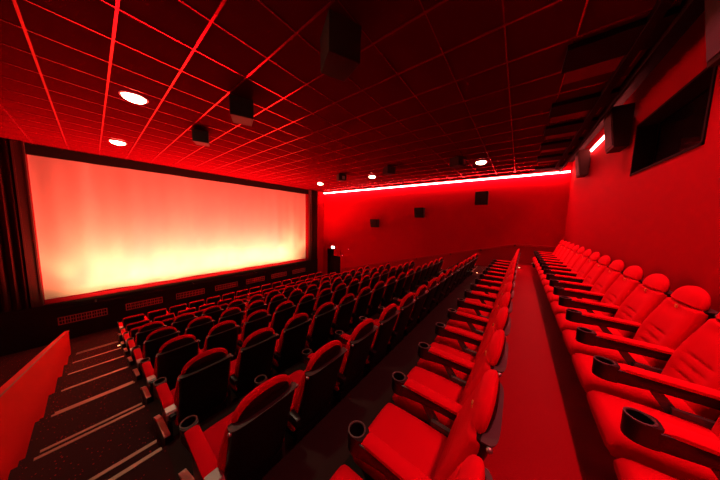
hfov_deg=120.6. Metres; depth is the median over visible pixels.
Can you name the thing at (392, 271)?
chair
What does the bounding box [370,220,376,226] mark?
grille
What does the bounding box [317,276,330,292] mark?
chair
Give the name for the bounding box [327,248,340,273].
door
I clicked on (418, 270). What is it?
chair
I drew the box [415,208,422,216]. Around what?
grille
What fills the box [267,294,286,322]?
chair
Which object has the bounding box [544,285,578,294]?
seat cushion
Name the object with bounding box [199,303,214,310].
chair
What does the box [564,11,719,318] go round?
wall
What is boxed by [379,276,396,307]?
chair
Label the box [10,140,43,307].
pilaster
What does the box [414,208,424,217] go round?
wall speaker
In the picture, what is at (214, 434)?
seat cushion
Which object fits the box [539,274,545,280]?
seat cushion
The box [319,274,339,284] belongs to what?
chair
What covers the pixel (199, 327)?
chair
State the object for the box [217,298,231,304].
chair
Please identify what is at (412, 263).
chair
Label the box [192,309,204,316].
chair
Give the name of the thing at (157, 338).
chair
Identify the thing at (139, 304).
grille
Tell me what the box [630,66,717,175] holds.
window
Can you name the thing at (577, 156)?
grille
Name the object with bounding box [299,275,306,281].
chair
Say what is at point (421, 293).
chair
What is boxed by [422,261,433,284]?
chair
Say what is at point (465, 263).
chair
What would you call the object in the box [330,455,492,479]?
chair
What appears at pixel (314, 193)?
curtain
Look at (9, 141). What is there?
wall
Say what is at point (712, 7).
wall speaker
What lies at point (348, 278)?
chair
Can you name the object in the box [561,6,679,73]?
trim
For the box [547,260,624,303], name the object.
chair
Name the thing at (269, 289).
chair
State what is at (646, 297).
chair
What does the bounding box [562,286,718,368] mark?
chair
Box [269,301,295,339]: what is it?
chair
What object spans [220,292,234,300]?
chair
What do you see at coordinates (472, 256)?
chair
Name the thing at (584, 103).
trim
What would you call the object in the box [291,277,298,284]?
chair
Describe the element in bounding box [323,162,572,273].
wall
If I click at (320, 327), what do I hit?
chair
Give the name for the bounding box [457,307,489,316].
seat cushion
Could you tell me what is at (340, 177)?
ceiling speaker
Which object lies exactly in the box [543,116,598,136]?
trim
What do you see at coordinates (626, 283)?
chair
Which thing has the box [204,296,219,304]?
chair
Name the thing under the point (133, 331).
chair
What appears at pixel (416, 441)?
seat cushion
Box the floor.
[0,264,617,479]
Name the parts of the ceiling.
perforated panel, perforated panel, perforated panel, perforated panel, perforated panel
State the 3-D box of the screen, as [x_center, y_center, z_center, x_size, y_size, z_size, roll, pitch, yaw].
[-6.670,-0.700,10.183,0.113,4.830,10.520,6,7,37]
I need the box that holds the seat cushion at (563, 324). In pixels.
[555,313,622,336]
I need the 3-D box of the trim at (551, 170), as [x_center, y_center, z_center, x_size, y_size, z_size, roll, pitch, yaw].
[2.204,-3.116,11.142,12.500,0.285,0.020,6,7,37]
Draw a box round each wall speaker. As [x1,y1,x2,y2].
[370,219,378,226]
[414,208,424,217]
[475,191,488,204]
[575,149,590,177]
[604,102,635,153]
[704,0,719,67]
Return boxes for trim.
[325,170,558,191]
[342,245,555,271]
[534,165,562,171]
[536,152,571,161]
[540,137,583,150]
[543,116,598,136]
[549,87,619,117]
[554,0,674,169]
[559,0,697,172]
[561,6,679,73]
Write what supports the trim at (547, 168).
attached to the ceiling
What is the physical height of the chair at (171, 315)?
0.925 m
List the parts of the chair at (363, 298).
backrest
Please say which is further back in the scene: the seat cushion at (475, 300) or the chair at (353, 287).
the chair at (353, 287)
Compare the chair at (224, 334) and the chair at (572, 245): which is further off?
the chair at (572, 245)
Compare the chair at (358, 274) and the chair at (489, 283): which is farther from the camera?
the chair at (358, 274)
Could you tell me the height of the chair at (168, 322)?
0.925 m
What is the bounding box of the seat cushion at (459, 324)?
[446,319,484,335]
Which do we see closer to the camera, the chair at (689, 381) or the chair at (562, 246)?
the chair at (689, 381)
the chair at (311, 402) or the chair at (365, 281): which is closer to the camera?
the chair at (311, 402)
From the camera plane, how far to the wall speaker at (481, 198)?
8.78 m
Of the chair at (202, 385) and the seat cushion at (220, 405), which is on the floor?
the chair at (202, 385)
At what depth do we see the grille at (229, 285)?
10.25 m
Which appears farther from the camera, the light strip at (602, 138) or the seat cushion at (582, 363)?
the light strip at (602, 138)
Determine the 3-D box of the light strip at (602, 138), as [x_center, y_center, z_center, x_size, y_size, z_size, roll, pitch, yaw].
[5.798,-2.288,5.095,0.050,0.020,3.800,6,7,37]
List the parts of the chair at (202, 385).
trim, panel, armrest, backrest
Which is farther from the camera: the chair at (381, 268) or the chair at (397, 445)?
the chair at (381, 268)
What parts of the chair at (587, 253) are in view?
armrest, backrest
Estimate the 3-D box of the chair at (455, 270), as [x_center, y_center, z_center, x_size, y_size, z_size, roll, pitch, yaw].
[2.105,1.162,5.367,0.774,1.120,0.587,6,7,38]
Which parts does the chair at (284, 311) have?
backrest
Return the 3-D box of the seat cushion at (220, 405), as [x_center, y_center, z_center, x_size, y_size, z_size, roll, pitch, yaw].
[-1.899,1.823,2.391,0.545,0.168,0.464,6,7,37]
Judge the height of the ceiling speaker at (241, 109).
0.330 m
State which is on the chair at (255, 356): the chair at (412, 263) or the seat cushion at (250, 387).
the seat cushion at (250, 387)
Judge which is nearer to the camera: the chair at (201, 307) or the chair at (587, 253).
the chair at (587, 253)
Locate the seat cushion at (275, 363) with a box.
[272,339,278,366]
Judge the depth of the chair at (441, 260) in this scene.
7.95 m
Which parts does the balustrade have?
cap rail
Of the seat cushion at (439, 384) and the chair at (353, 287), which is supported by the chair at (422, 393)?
the seat cushion at (439, 384)
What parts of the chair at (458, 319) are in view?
armrest, backrest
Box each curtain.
[0,139,30,311]
[312,190,317,259]
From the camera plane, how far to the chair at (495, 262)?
6.67 m
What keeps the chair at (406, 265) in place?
on the floor
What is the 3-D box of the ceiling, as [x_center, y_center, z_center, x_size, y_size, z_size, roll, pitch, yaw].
[-1.572,-2.786,6.007,13.400,0.362,13.500,6,7,37]
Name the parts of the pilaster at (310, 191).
panel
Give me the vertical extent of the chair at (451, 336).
1.120 m
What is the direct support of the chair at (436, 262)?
on the floor
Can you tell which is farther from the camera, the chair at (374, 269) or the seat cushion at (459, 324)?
the chair at (374, 269)
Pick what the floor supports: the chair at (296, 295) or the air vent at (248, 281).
the chair at (296, 295)
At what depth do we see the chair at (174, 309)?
7.35 m
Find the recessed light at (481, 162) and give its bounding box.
[475,160,486,164]
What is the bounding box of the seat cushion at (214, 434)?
[203,412,283,458]
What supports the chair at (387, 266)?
on the floor
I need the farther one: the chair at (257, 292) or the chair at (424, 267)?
the chair at (257, 292)
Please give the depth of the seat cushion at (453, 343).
2.51 m
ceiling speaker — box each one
[192,129,209,146]
[229,94,253,125]
[320,9,361,81]
[337,174,346,181]
[383,166,395,175]
[449,155,466,167]
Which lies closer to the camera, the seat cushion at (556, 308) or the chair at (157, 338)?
the seat cushion at (556, 308)
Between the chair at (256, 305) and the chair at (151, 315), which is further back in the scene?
the chair at (151, 315)
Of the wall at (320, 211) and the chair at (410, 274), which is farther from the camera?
the wall at (320, 211)
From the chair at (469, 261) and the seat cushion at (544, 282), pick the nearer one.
the seat cushion at (544, 282)
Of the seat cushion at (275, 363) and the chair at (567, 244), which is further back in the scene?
the chair at (567, 244)
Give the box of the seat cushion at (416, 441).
[352,403,446,479]
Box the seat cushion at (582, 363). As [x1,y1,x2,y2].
[571,353,711,429]
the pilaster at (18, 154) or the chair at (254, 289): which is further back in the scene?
the chair at (254, 289)
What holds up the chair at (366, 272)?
on the floor
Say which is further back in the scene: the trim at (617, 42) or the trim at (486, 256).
the trim at (486, 256)
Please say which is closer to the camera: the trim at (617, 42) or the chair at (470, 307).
the trim at (617, 42)
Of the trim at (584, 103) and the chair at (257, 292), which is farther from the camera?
the chair at (257, 292)
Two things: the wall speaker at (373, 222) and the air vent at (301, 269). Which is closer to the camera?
the wall speaker at (373, 222)
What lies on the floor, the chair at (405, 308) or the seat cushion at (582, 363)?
the chair at (405, 308)
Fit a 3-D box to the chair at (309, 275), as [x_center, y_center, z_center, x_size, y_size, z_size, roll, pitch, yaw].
[-3.082,2.424,12.211,0.745,0.925,0.586,6,7,39]
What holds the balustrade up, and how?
on the floor
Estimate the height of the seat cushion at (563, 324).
0.168 m
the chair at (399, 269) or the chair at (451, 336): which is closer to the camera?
the chair at (451, 336)
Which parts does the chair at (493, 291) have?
armrest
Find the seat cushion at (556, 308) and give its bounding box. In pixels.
[550,301,602,314]
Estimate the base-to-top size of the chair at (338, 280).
1.120 m
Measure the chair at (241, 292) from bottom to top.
0.925 m
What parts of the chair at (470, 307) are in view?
armrest, backrest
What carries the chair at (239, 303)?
on the floor
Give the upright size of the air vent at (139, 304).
0.250 m
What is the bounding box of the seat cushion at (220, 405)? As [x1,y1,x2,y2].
[171,388,227,425]
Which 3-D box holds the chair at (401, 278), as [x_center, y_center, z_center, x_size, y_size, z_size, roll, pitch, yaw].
[0.835,1.393,5.682,0.774,1.120,0.587,6,7,38]
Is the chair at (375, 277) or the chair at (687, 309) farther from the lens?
the chair at (375, 277)
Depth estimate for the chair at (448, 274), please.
4.71 m
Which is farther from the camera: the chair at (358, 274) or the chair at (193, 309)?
the chair at (358, 274)
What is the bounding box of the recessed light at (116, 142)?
[108,139,126,144]
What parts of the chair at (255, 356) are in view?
armrest, backrest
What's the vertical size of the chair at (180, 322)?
1.120 m
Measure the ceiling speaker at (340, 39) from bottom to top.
0.390 m
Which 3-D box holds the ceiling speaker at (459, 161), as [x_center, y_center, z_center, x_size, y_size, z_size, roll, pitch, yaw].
[2.982,-2.381,6.246,0.352,0.290,0.393,-2,6,-28]
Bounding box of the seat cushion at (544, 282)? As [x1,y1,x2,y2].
[541,279,549,286]
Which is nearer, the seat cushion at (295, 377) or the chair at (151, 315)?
the seat cushion at (295, 377)
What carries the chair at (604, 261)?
on the floor
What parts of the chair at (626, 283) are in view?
armrest, backrest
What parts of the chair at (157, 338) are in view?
trim, panel, backrest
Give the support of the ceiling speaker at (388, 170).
attached to the ceiling
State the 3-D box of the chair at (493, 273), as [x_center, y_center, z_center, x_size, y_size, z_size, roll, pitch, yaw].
[3.715,0.901,5.471,0.774,1.120,0.587,6,7,39]
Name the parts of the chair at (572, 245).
armrest, backrest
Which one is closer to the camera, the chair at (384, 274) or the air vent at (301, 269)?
the chair at (384, 274)
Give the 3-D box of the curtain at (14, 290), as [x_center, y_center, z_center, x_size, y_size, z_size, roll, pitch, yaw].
[-10.216,-0.338,5.419,0.134,4.830,1.324,6,7,37]
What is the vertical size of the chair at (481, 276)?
1.120 m
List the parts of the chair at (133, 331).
panel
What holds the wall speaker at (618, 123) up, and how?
attached to the wall at (663, 218)
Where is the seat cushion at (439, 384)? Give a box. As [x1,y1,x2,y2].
[392,366,463,428]
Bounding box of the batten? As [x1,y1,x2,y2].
[55,263,310,311]
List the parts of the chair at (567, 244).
backrest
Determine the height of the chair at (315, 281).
1.120 m
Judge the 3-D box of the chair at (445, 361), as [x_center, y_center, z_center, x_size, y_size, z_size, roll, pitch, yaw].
[1.028,1.154,2.091,0.774,1.120,0.587,6,7,38]
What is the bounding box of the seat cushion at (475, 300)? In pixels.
[465,298,493,305]
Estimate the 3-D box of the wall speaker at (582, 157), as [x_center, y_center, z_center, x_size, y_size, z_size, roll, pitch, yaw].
[5.957,-2.037,5.510,0.264,0.650,0.420,6,7,37]
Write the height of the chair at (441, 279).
1.120 m
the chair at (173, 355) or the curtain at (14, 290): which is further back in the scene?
the curtain at (14, 290)
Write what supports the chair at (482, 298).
on the floor
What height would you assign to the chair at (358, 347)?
1.120 m
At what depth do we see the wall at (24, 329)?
7.24 m
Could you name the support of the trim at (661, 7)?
attached to the ceiling
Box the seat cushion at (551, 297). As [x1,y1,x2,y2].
[547,292,589,303]
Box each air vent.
[57,308,107,324]
[126,297,162,310]
[176,288,204,299]
[215,281,237,290]
[246,276,264,283]
[271,272,286,278]
[292,268,304,273]
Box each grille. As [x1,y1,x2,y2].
[128,299,159,308]
[177,289,202,297]
[216,283,235,289]
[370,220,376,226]
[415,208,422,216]
[575,153,579,175]
[604,110,612,150]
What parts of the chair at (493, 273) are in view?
armrest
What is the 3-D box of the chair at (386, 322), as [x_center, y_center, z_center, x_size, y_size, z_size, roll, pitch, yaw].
[0.095,1.353,2.828,0.774,1.120,0.587,6,7,38]
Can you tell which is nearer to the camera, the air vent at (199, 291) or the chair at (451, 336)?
the chair at (451, 336)
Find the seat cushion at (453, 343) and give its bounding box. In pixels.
[434,325,481,356]
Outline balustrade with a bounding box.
[0,330,70,479]
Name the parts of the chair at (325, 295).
backrest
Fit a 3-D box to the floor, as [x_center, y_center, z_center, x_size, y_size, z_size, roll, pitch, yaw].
[-1.788,2.323,6.496,13.050,2.766,13.200,6,7,37]
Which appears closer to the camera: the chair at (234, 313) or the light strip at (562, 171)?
the chair at (234, 313)
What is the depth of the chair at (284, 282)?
10.71 m
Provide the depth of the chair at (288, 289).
6.79 m
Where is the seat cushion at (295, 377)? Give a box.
[287,370,303,431]
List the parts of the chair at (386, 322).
armrest, backrest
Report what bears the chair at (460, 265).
on the floor
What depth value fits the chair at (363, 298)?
4.18 m
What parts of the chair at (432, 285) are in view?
armrest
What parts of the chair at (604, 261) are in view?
armrest, backrest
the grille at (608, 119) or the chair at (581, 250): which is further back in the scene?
the chair at (581, 250)
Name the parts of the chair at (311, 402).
armrest, backrest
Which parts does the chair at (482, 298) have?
armrest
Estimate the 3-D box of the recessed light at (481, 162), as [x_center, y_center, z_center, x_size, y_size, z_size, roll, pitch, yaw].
[3.947,-2.508,6.699,0.350,0.074,0.350,6,7,37]
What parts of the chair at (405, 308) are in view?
armrest, backrest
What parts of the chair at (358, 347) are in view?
armrest, backrest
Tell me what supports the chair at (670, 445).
on the floor
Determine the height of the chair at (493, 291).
1.120 m
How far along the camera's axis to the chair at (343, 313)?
3.76 m
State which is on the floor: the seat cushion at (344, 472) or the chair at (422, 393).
the chair at (422, 393)
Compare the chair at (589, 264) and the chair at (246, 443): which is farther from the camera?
the chair at (589, 264)
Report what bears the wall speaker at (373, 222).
attached to the wall at (529, 210)
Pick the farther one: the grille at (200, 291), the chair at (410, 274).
the grille at (200, 291)
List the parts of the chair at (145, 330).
panel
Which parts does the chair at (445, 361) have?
armrest, backrest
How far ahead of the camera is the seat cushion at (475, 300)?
3.79 m
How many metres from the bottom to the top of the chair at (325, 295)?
1.120 m
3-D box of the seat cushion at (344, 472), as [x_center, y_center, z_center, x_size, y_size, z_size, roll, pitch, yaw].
[-0.032,1.426,0.918,0.545,0.168,0.464,6,7,37]
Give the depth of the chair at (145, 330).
4.23 m
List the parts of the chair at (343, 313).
backrest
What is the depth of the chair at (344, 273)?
8.88 m
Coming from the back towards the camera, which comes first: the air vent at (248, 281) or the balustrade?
the air vent at (248, 281)
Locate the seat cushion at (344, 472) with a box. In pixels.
[330,464,362,479]
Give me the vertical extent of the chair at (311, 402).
1.120 m
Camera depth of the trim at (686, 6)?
2.44 m
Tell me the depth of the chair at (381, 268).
8.98 m
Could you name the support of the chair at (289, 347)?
on the floor
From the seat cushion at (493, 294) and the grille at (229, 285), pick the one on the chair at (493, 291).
the seat cushion at (493, 294)
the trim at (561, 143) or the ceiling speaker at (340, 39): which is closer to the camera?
the ceiling speaker at (340, 39)
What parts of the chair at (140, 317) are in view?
backrest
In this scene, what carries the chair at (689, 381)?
on the floor
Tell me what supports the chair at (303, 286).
on the floor
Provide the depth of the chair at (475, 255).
7.23 m
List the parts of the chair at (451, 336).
armrest, backrest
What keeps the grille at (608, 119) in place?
attached to the wall speaker at (618, 123)
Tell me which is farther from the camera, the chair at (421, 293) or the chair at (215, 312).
the chair at (215, 312)
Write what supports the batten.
attached to the wall at (24, 329)
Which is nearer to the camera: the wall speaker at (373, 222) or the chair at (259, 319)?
the chair at (259, 319)
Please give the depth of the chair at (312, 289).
6.07 m
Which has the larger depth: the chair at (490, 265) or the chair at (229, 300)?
the chair at (229, 300)
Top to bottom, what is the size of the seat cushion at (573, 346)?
0.168 m
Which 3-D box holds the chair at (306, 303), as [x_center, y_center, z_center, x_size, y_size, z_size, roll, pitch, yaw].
[-1.439,1.718,4.726,0.774,1.120,0.587,6,7,38]
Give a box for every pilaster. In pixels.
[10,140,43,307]
[308,190,311,259]
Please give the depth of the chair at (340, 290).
5.31 m
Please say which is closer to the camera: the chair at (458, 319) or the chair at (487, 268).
the chair at (458, 319)
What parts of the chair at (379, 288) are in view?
backrest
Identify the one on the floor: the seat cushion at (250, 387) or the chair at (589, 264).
the chair at (589, 264)
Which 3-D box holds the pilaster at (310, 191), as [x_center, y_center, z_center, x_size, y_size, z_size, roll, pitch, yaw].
[-3.455,-0.999,14.183,0.180,4.830,0.170,6,7,37]
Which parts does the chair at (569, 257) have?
armrest, backrest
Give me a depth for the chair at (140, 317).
6.47 m
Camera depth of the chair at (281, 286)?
9.12 m
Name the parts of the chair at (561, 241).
backrest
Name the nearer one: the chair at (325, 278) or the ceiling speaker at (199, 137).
the ceiling speaker at (199, 137)
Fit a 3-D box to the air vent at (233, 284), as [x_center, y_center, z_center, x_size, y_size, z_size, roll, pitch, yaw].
[-6.669,2.308,10.297,0.012,0.250,1.000,6,7,37]
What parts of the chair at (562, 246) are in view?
backrest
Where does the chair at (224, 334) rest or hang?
on the floor
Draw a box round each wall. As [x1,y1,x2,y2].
[0,259,317,356]
[9,141,305,302]
[317,191,323,273]
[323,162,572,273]
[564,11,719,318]
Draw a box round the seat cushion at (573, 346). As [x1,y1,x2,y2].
[562,329,649,365]
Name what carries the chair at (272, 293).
on the floor
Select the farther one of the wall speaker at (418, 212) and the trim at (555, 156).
the wall speaker at (418, 212)
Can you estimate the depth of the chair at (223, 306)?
6.40 m
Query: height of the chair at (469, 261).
1.120 m
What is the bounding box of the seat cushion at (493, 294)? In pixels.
[472,290,496,295]
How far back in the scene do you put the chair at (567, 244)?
6.00 m
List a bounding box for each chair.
[117,314,143,340]
[120,319,149,347]
[123,326,140,355]
[127,321,166,365]
[132,326,179,380]
[140,334,199,404]
[144,308,166,321]
[150,313,174,321]
[153,348,232,446]
[162,317,175,326]
[167,304,186,316]
[171,313,197,335]
[178,307,195,315]
[178,374,298,479]
[184,316,214,349]
[186,299,203,310]
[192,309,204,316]
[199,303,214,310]
[199,320,239,360]
[201,305,223,325]
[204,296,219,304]
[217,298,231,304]
[218,303,227,311]
[218,307,242,334]
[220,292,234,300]
[226,299,245,319]
[226,327,278,406]
[234,289,247,297]
[234,294,246,300]
[234,309,270,358]
[240,300,266,333]
[243,294,263,319]
[246,291,260,303]
[247,286,259,298]
[254,340,346,463]
[261,284,270,293]
[262,288,272,295]
[265,290,280,309]
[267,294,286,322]
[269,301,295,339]
[270,313,311,377]
[272,281,280,289]
[274,285,284,289]
[282,279,290,287]
[282,286,294,300]
[287,289,303,312]
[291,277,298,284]
[293,294,316,324]
[297,282,308,295]
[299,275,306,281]
[302,318,378,417]
[304,284,318,304]
[304,302,336,352]
[307,274,314,279]
[309,279,319,291]
[310,288,333,322]
[311,293,356,339]
[315,283,347,305]
[316,280,331,296]
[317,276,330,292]
[318,277,342,291]
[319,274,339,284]
[330,274,352,287]
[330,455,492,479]
[332,279,359,297]
[334,286,372,327]
[335,304,399,383]
[340,271,347,281]
[348,369,503,479]
[349,269,355,276]
[352,271,361,281]
[356,275,370,297]
[359,293,415,364]
[360,269,370,280]
[365,281,385,318]
[369,267,376,277]
[369,272,380,290]
[377,265,383,274]
[378,285,428,334]
[379,269,388,284]
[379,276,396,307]
[384,263,390,271]
[385,269,414,297]
[386,266,395,281]
[390,272,406,303]
[392,329,507,437]
[393,278,438,322]
[395,264,402,278]
[402,262,409,275]
[405,273,446,323]
[406,260,414,274]
[408,266,421,291]
[415,269,452,314]
[417,263,428,285]
[417,307,510,387]
[421,257,443,276]
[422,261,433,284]
[424,265,458,305]
[428,259,438,280]
[431,262,463,291]
[434,292,512,356]
[437,259,467,287]
[443,257,471,283]
[446,282,513,335]
[448,255,474,279]
[452,253,477,276]
[457,274,514,316]
[464,268,515,305]
[470,264,516,295]
[475,260,517,288]
[479,257,517,281]
[483,254,518,276]
[486,252,519,272]
[489,250,519,268]
[491,249,519,265]
[531,240,563,267]
[533,241,566,261]
[534,242,569,264]
[535,243,574,267]
[536,245,578,271]
[538,247,584,275]
[539,249,591,280]
[541,252,599,286]
[544,255,610,294]
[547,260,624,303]
[550,265,643,316]
[555,274,672,338]
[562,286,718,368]
[571,312,719,429]
[586,390,719,479]
[613,458,677,479]
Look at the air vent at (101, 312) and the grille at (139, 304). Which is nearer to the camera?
the air vent at (101, 312)
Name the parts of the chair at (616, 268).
armrest, backrest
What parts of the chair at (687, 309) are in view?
armrest, backrest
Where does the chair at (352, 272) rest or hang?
on the floor
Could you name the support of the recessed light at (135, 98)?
in the ceiling
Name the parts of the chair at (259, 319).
backrest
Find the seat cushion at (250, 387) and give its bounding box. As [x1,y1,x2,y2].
[229,359,271,390]
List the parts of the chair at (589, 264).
armrest, backrest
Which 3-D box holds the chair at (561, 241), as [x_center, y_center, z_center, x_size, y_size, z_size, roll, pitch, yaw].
[6.430,0.527,7.057,0.790,1.120,0.666,6,7,37]
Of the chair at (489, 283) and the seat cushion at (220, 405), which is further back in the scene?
the chair at (489, 283)
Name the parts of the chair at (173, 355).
trim, panel, armrest, backrest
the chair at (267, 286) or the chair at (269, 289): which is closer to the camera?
the chair at (269, 289)
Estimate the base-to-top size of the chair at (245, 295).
0.925 m
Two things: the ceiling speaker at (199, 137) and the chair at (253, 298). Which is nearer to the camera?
the ceiling speaker at (199, 137)
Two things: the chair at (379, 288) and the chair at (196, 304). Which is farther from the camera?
the chair at (196, 304)
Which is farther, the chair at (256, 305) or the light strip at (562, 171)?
the light strip at (562, 171)
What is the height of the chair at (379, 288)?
1.120 m
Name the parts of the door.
transom panel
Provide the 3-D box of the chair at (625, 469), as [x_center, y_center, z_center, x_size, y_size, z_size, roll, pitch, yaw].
[1.467,1.012,0.624,0.774,1.120,0.587,6,7,37]
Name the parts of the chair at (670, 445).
armrest, backrest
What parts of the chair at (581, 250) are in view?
armrest, backrest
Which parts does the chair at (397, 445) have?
armrest, backrest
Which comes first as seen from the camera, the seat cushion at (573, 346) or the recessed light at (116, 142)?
the seat cushion at (573, 346)
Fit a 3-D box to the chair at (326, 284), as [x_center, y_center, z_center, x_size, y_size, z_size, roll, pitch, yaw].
[-1.368,1.822,6.733,0.774,1.120,0.587,6,7,38]
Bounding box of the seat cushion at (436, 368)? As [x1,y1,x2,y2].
[417,342,474,387]
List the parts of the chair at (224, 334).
backrest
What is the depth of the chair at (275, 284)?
10.28 m
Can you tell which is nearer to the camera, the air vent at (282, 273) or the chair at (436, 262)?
the chair at (436, 262)
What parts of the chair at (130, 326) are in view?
backrest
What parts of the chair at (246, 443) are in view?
trim, armrest, panel, backrest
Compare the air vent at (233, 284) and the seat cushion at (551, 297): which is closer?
the seat cushion at (551, 297)
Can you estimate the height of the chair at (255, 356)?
1.120 m
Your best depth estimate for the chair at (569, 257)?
5.15 m
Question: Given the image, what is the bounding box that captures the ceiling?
[0,0,704,191]
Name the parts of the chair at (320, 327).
armrest, backrest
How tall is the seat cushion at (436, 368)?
0.168 m
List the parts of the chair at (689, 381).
armrest, backrest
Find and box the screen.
[24,143,308,304]
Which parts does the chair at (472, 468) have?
backrest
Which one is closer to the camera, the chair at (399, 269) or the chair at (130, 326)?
the chair at (130, 326)
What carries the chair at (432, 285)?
on the floor
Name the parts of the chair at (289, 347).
armrest, backrest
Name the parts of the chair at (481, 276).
armrest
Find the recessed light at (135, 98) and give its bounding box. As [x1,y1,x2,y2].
[118,91,148,103]
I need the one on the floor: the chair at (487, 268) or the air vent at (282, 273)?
the chair at (487, 268)
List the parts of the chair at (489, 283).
armrest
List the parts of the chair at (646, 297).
armrest, backrest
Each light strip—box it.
[324,171,569,193]
[590,136,603,151]
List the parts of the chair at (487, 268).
armrest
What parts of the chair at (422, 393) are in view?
armrest, backrest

